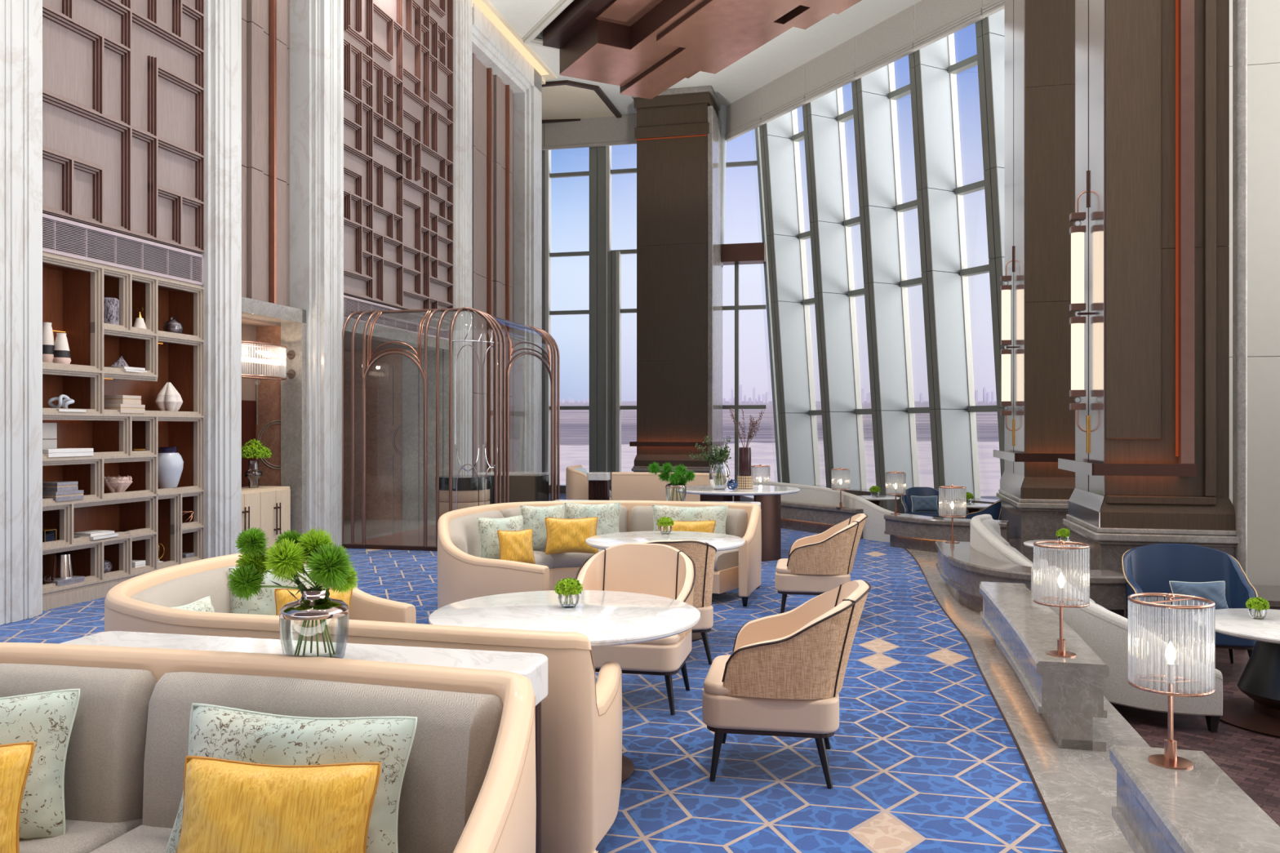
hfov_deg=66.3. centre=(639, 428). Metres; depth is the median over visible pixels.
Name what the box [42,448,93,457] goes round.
storage box
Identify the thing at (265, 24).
panelling
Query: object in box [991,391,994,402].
tower block
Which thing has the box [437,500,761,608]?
curved sofa
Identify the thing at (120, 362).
ornament
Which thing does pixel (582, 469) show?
cushion
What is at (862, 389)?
tower block
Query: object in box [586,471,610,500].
console table
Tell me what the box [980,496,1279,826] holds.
floor
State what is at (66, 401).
ornament
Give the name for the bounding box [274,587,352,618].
throw pillow
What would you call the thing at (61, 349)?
bottle vase
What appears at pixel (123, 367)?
book
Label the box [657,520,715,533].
throw pillow
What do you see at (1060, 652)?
table lamp
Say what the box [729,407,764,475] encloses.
flower vase
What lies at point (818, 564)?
armchair
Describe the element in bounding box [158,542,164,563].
globe ornament
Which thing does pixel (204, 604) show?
throw pillow
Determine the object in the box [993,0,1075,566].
pillar
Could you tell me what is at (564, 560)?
seat cushion
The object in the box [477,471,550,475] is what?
countertop
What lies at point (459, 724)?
cushion
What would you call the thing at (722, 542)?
round table
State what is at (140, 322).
ornament
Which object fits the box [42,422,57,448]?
box
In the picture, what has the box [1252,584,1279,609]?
trim
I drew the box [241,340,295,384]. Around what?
wall light
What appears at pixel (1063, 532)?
flower bowl
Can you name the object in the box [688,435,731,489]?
flower vase
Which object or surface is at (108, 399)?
storage box
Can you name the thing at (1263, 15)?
wall
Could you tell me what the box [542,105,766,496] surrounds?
window
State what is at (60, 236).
vent
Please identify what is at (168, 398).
ribbed vase
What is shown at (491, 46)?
portal
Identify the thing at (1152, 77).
pillar
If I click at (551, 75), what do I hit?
trim
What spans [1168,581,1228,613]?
throw pillow
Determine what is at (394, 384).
glass panel
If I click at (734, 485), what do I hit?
ball
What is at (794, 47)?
ceiling
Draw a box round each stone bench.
[740,495,862,538]
[884,513,1008,552]
[935,541,1127,617]
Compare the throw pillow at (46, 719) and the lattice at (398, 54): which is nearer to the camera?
the throw pillow at (46, 719)
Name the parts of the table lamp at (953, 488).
stem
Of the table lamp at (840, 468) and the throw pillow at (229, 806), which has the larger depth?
the table lamp at (840, 468)
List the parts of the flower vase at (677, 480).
glass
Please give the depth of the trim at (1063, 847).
4.87 m
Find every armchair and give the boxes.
[574,542,695,715]
[640,539,716,664]
[702,579,871,789]
[774,513,867,613]
[901,487,945,517]
[964,499,1000,519]
[1121,543,1257,663]
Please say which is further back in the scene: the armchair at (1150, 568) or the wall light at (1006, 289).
the wall light at (1006, 289)
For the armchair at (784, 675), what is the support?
on the floor at (922, 757)
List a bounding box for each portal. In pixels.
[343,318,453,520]
[472,3,542,471]
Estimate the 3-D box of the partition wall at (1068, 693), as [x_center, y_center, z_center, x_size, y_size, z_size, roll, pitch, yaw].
[2.373,1.460,5.964,0.348,0.660,2.554,0,0,13]
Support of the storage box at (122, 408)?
on the bookcase
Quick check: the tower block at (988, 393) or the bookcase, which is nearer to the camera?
the bookcase
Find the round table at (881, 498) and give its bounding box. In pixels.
[857,495,899,506]
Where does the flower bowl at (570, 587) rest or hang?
on the round table at (606, 618)
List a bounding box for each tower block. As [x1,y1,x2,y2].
[731,388,733,402]
[739,384,742,402]
[752,387,755,403]
[762,393,765,402]
[765,391,768,402]
[861,388,863,402]
[920,392,923,402]
[974,390,977,402]
[982,386,986,402]
[986,391,989,402]
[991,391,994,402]
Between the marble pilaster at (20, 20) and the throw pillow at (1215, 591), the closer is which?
the throw pillow at (1215, 591)
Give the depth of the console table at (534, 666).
3.17 m
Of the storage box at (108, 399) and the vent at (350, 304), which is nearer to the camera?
the storage box at (108, 399)
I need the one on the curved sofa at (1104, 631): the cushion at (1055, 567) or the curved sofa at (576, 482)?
the cushion at (1055, 567)
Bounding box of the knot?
[42,575,54,584]
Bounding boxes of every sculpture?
[182,511,193,523]
[542,0,861,99]
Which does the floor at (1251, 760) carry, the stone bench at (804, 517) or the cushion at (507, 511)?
the stone bench at (804, 517)
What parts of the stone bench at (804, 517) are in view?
moulding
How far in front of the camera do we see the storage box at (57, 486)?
8.54 m
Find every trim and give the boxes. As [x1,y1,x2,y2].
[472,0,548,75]
[472,0,557,84]
[522,0,573,49]
[542,80,622,123]
[903,547,1067,852]
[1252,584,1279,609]
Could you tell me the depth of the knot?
8.51 m
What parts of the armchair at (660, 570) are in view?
seat, seat frame, leg, leg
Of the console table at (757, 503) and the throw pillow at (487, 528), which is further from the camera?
the console table at (757, 503)
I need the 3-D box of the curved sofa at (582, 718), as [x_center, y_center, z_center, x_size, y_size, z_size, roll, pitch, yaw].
[-1.369,1.124,4.289,1.550,0.852,3.101,0,0,-42]
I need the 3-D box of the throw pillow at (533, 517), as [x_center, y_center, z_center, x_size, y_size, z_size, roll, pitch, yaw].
[-0.873,0.896,8.831,0.408,0.412,0.190,0,0,-11]
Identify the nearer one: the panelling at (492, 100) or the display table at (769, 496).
the display table at (769, 496)
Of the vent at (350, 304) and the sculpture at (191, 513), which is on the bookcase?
the sculpture at (191, 513)
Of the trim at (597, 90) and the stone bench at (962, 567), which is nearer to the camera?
the stone bench at (962, 567)
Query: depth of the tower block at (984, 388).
3250.71 m
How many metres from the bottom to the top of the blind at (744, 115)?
0.820 m
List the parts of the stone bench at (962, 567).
moulding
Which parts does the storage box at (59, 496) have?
lid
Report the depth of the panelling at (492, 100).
18.56 m
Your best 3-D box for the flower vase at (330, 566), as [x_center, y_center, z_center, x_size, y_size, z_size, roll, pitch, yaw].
[-1.078,0.516,3.048,0.387,0.417,0.211,0,0,0]
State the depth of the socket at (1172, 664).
3.30 m
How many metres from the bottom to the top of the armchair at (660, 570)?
0.848 m
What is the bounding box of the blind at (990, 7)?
[982,0,1004,17]
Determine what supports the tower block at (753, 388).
on the land
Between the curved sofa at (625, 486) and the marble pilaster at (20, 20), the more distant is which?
the curved sofa at (625, 486)
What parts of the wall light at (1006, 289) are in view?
rod, rod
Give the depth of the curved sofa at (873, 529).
14.10 m
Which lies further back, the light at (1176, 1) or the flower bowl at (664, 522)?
the light at (1176, 1)
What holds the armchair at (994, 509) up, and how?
on the floor at (1251, 760)
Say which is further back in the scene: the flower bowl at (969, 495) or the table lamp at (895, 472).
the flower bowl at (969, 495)
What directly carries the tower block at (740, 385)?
on the land
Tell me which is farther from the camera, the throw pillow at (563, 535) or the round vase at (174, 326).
the round vase at (174, 326)
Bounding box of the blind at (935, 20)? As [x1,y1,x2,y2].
[913,0,985,49]
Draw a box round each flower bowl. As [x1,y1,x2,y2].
[554,577,582,608]
[657,516,674,533]
[869,485,880,497]
[961,492,973,505]
[1055,528,1070,542]
[1244,596,1270,619]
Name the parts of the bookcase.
panel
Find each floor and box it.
[0,493,1151,852]
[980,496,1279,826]
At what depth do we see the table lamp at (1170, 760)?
3.29 m
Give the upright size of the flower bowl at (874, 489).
0.206 m
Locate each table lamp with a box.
[751,464,770,485]
[831,467,849,507]
[885,471,906,514]
[938,484,966,542]
[1033,539,1089,657]
[1127,592,1215,769]
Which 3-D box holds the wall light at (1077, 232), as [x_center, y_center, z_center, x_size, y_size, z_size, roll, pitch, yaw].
[3.991,-1.055,8.864,0.182,2.550,0.109,0,0,13]
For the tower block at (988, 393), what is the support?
on the land
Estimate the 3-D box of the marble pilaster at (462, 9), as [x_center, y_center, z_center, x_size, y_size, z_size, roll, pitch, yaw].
[-3.116,-2.950,16.811,0.430,9.000,0.550,0,0,13]
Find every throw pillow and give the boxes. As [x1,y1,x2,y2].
[0,688,79,839]
[0,742,35,852]
[164,702,417,852]
[170,596,214,612]
[175,755,381,852]
[227,564,315,615]
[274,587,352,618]
[475,515,523,559]
[497,528,535,564]
[520,504,564,550]
[545,516,598,554]
[564,502,620,535]
[652,504,728,534]
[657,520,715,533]
[911,495,938,512]
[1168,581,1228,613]
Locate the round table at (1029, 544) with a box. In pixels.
[1023,539,1070,569]
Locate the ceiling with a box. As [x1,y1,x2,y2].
[488,0,920,119]
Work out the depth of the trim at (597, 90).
21.51 m
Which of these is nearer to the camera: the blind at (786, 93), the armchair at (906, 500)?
the armchair at (906, 500)
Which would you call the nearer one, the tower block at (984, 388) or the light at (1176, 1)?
the light at (1176, 1)
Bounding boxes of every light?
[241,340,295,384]
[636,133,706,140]
[1000,245,1013,445]
[1069,170,1088,453]
[1175,0,1178,456]
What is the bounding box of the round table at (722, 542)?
[585,530,745,641]
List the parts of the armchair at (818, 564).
leg, seat frame, seat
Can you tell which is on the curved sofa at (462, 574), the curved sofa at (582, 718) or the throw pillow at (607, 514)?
the throw pillow at (607, 514)
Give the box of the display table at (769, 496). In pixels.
[674,484,799,561]
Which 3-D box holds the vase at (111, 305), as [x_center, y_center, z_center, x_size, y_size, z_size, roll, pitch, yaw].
[-4.997,-1.087,9.235,0.156,0.285,0.156,0,0,0]
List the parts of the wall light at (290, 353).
tube bulb, wall plate, wall plate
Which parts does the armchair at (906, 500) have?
panel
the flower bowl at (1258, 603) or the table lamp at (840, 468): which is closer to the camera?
the flower bowl at (1258, 603)
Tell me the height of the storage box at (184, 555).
0.070 m
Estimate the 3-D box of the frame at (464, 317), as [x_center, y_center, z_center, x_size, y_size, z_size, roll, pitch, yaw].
[-2.607,-0.015,13.942,2.135,3.130,3.006,0,0,13]
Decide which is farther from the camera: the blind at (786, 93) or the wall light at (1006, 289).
the blind at (786, 93)
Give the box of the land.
[560,400,1000,496]
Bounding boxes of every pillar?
[629,85,724,473]
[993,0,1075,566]
[1057,0,1247,617]
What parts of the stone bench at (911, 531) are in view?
moulding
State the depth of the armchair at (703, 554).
6.37 m
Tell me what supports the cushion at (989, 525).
on the curved sofa at (985, 537)
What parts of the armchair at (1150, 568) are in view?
panel, seat, seat frame, leg, leg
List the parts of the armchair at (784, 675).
leg, leg, seat frame, seat, leg, leg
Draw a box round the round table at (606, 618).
[428,590,701,783]
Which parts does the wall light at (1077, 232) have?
curved arm, curved arm, rod, rod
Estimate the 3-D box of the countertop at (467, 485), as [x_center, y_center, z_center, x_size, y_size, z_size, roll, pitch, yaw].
[-2.500,1.110,13.850,0.770,0.880,0.770,0,0,0]
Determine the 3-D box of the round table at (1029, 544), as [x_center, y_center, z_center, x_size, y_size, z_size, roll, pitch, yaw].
[4.420,1.495,10.200,0.800,0.590,0.800,0,0,-29]
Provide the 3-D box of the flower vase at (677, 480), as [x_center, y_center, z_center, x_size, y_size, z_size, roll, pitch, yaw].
[0.314,0.524,9.607,0.491,0.403,0.276,0,0,0]
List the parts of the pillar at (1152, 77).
panel, moulding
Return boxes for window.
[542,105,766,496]
[755,8,1004,518]
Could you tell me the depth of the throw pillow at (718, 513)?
9.00 m
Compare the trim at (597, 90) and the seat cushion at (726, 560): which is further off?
the trim at (597, 90)
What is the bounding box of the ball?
[727,479,737,489]
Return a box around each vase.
[42,322,54,362]
[52,553,74,577]
[53,333,71,364]
[103,297,119,324]
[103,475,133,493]
[155,382,182,411]
[162,316,182,333]
[226,527,359,658]
[241,438,271,488]
[647,462,697,501]
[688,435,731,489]
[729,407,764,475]
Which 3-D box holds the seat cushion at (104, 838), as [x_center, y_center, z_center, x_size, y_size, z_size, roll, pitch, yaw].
[-0.983,1.234,2.599,1.138,0.172,0.596,0,0,15]
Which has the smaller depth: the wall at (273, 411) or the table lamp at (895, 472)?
the wall at (273, 411)
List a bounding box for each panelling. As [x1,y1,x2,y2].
[241,0,289,306]
[472,53,513,475]
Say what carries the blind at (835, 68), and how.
attached to the window at (952, 409)
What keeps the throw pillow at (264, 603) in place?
on the curved sofa at (582, 718)
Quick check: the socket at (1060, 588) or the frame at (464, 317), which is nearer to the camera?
the socket at (1060, 588)
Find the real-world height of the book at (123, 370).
0.024 m
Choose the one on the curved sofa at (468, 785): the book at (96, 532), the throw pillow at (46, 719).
the throw pillow at (46, 719)
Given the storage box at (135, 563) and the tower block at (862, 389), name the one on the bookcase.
the storage box at (135, 563)
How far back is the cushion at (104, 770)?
2.91 m
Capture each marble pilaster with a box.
[0,0,42,625]
[195,0,241,559]
[288,0,343,549]
[447,0,472,475]
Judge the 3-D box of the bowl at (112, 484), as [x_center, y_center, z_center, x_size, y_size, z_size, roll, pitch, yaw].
[-5.028,0.543,9.409,0.279,0.182,0.272,0,0,-6]
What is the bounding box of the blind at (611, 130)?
[542,113,636,150]
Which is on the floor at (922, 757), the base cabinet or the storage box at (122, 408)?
the base cabinet
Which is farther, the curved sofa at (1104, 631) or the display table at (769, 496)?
the display table at (769, 496)
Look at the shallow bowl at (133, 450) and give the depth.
9.50 m
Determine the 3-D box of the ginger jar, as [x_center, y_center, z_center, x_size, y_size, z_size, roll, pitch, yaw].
[-4.867,0.411,10.093,0.300,0.445,0.300,0,0,0]
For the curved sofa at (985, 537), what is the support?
on the floor at (1251, 760)
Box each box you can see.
[42,422,57,448]
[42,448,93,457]
[42,480,78,492]
[42,489,84,502]
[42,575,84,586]
[103,395,141,404]
[103,404,145,413]
[132,560,145,568]
[182,552,195,558]
[737,475,752,488]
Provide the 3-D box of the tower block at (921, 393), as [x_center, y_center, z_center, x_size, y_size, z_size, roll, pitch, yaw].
[922.667,-96.827,3212.846,8.219,43.954,8.219,0,0,0]
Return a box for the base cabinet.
[241,485,290,550]
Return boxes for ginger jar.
[158,446,183,488]
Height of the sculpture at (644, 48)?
1.000 m
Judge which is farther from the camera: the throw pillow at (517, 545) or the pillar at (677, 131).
the pillar at (677, 131)
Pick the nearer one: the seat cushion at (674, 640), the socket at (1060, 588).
the socket at (1060, 588)
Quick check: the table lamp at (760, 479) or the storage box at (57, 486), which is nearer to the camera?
the storage box at (57, 486)
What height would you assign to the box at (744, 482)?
0.160 m
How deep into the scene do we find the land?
531.05 m
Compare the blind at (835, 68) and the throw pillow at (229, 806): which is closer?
the throw pillow at (229, 806)
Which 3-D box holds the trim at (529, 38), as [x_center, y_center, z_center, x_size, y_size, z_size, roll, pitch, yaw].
[1.877,-7.570,14.913,3.830,0.360,10.740,0,0,-27]
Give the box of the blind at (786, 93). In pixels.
[760,63,808,123]
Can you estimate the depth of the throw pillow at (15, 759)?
2.57 m
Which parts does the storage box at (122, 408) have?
lid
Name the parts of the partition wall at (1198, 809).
moulding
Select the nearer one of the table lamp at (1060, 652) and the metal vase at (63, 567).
the table lamp at (1060, 652)
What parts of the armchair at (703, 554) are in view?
seat frame, seat, leg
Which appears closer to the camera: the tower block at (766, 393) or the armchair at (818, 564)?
the armchair at (818, 564)
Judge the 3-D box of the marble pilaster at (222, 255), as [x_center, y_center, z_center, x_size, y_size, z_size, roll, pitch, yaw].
[-4.577,-2.950,10.606,0.430,9.000,0.520,0,0,13]
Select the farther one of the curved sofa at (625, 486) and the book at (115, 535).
the curved sofa at (625, 486)
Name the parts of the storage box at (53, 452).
lid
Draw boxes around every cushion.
[0,663,157,822]
[18,818,142,852]
[89,824,172,852]
[129,564,237,613]
[142,671,502,852]
[448,510,504,556]
[478,550,553,568]
[500,506,627,532]
[540,548,603,568]
[573,467,586,475]
[631,506,746,548]
[633,634,679,645]
[703,654,734,696]
[713,547,738,571]
[775,558,791,573]
[907,511,942,517]
[981,518,1010,546]
[1047,565,1095,604]
[1138,605,1232,624]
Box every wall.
[241,296,306,536]
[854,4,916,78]
[979,581,1109,751]
[1109,745,1279,852]
[1228,0,1279,586]
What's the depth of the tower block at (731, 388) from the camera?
3194.07 m
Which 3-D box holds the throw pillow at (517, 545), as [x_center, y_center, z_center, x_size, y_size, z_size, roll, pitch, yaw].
[-0.996,0.960,7.893,0.299,0.288,0.147,0,0,-25]
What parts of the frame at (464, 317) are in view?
rail, ridge rail, ridge rail, glass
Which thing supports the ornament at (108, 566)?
on the bookcase
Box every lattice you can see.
[42,0,204,253]
[343,0,453,309]
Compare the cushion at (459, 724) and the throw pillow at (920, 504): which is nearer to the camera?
the cushion at (459, 724)
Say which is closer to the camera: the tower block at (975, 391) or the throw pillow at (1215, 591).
the throw pillow at (1215, 591)
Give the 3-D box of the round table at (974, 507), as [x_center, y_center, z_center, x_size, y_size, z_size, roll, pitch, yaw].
[5.280,1.495,15.500,0.720,0.590,0.720,0,0,-29]
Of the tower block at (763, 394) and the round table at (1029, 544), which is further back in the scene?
the tower block at (763, 394)
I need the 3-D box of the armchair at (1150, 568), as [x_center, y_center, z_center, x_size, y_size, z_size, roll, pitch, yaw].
[4.120,1.349,7.381,0.852,0.888,0.747,0,0,14]
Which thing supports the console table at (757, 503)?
on the floor at (922, 757)
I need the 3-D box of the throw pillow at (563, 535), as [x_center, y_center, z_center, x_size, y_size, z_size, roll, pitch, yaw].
[-0.605,0.945,8.659,0.468,0.318,0.159,0,0,-6]
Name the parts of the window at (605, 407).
sill, leaning post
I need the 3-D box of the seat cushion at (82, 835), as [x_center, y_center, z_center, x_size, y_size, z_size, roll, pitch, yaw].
[-1.875,1.234,2.776,0.791,0.172,0.658,0,0,0]
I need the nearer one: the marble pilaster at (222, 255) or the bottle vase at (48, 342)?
the bottle vase at (48, 342)
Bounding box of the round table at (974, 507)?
[950,502,992,513]
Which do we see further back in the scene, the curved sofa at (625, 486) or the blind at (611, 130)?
the blind at (611, 130)
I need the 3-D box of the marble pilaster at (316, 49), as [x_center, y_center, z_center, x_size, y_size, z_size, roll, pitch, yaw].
[-4.106,-2.950,12.581,0.442,9.000,0.740,0,0,13]
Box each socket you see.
[1059,587,1063,600]
[1168,663,1174,683]
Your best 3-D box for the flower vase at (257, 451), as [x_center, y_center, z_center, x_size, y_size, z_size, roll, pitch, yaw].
[-4.637,0.413,11.764,0.419,0.593,0.405,0,0,13]
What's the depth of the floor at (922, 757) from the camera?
4.75 m
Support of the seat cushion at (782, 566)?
on the armchair at (818, 564)
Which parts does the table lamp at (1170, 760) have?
bulb, stem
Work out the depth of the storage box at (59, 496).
8.57 m
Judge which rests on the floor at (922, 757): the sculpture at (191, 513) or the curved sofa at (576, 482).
the curved sofa at (576, 482)
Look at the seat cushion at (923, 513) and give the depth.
15.58 m
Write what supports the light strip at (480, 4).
attached to the trim at (551, 75)
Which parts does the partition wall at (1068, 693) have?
moulding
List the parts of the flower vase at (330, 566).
glass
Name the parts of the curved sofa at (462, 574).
seat, leg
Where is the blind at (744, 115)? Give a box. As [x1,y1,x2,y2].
[725,87,764,142]
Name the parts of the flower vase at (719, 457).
fluted glass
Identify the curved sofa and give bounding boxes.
[0,642,536,852]
[104,553,622,852]
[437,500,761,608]
[565,464,611,500]
[611,471,733,501]
[753,479,894,542]
[969,514,1033,566]
[1031,559,1223,732]
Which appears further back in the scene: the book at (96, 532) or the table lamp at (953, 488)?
the table lamp at (953, 488)
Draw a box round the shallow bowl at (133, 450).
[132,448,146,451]
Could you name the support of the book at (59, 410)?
on the bookcase
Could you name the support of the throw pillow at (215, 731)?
on the curved sofa at (468, 785)
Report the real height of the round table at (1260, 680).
0.590 m
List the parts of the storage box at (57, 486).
lid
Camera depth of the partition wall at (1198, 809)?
3.00 m
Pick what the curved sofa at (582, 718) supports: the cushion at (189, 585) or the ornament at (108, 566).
the cushion at (189, 585)
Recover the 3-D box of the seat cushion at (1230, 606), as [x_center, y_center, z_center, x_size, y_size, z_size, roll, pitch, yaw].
[4.090,1.385,7.259,0.780,0.060,0.485,0,0,14]
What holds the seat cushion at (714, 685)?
on the armchair at (784, 675)
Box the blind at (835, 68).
[804,35,857,102]
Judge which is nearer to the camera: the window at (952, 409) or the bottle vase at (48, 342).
the bottle vase at (48, 342)
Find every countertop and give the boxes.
[435,475,490,517]
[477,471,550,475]
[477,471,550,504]
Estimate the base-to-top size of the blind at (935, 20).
0.820 m
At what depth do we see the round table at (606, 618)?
4.36 m
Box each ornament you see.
[47,394,74,408]
[103,560,112,573]
[111,355,128,366]
[133,306,146,328]
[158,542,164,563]
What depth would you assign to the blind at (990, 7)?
15.63 m
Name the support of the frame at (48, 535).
on the bookcase
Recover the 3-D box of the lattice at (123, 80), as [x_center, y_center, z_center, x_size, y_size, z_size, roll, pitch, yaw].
[-4.901,-4.659,9.337,0.122,5.618,2.160,0,0,13]
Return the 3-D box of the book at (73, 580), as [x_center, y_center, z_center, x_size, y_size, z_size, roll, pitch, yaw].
[-5.129,1.350,8.677,0.220,0.050,0.300,0,0,13]
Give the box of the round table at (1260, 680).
[1193,608,1279,737]
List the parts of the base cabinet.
door, handle, handle, door, door, handle, handle, door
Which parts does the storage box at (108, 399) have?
lid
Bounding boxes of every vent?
[42,213,203,285]
[343,294,453,340]
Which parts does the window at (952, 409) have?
sill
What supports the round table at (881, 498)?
on the floor at (1251, 760)
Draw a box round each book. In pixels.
[56,408,85,412]
[73,529,114,536]
[73,533,118,540]
[104,366,145,370]
[121,368,146,373]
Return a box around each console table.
[59,631,548,852]
[553,499,760,589]
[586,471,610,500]
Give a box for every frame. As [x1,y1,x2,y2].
[42,528,56,542]
[342,306,559,551]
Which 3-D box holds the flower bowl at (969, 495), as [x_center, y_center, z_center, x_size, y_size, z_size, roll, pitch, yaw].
[5.143,1.097,15.402,0.203,0.205,0.206,0,0,0]
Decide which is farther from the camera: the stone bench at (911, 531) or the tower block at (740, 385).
the tower block at (740, 385)
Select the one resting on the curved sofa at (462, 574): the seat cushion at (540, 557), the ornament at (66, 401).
the seat cushion at (540, 557)
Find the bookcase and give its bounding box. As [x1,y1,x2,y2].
[42,251,204,610]
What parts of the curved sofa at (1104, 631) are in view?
leg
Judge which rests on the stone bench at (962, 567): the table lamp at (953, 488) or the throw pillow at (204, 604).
the table lamp at (953, 488)
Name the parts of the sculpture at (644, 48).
copper panel, copper panel, copper panel, copper panel, copper panel, copper panel, copper panel, copper panel, copper panel, copper panel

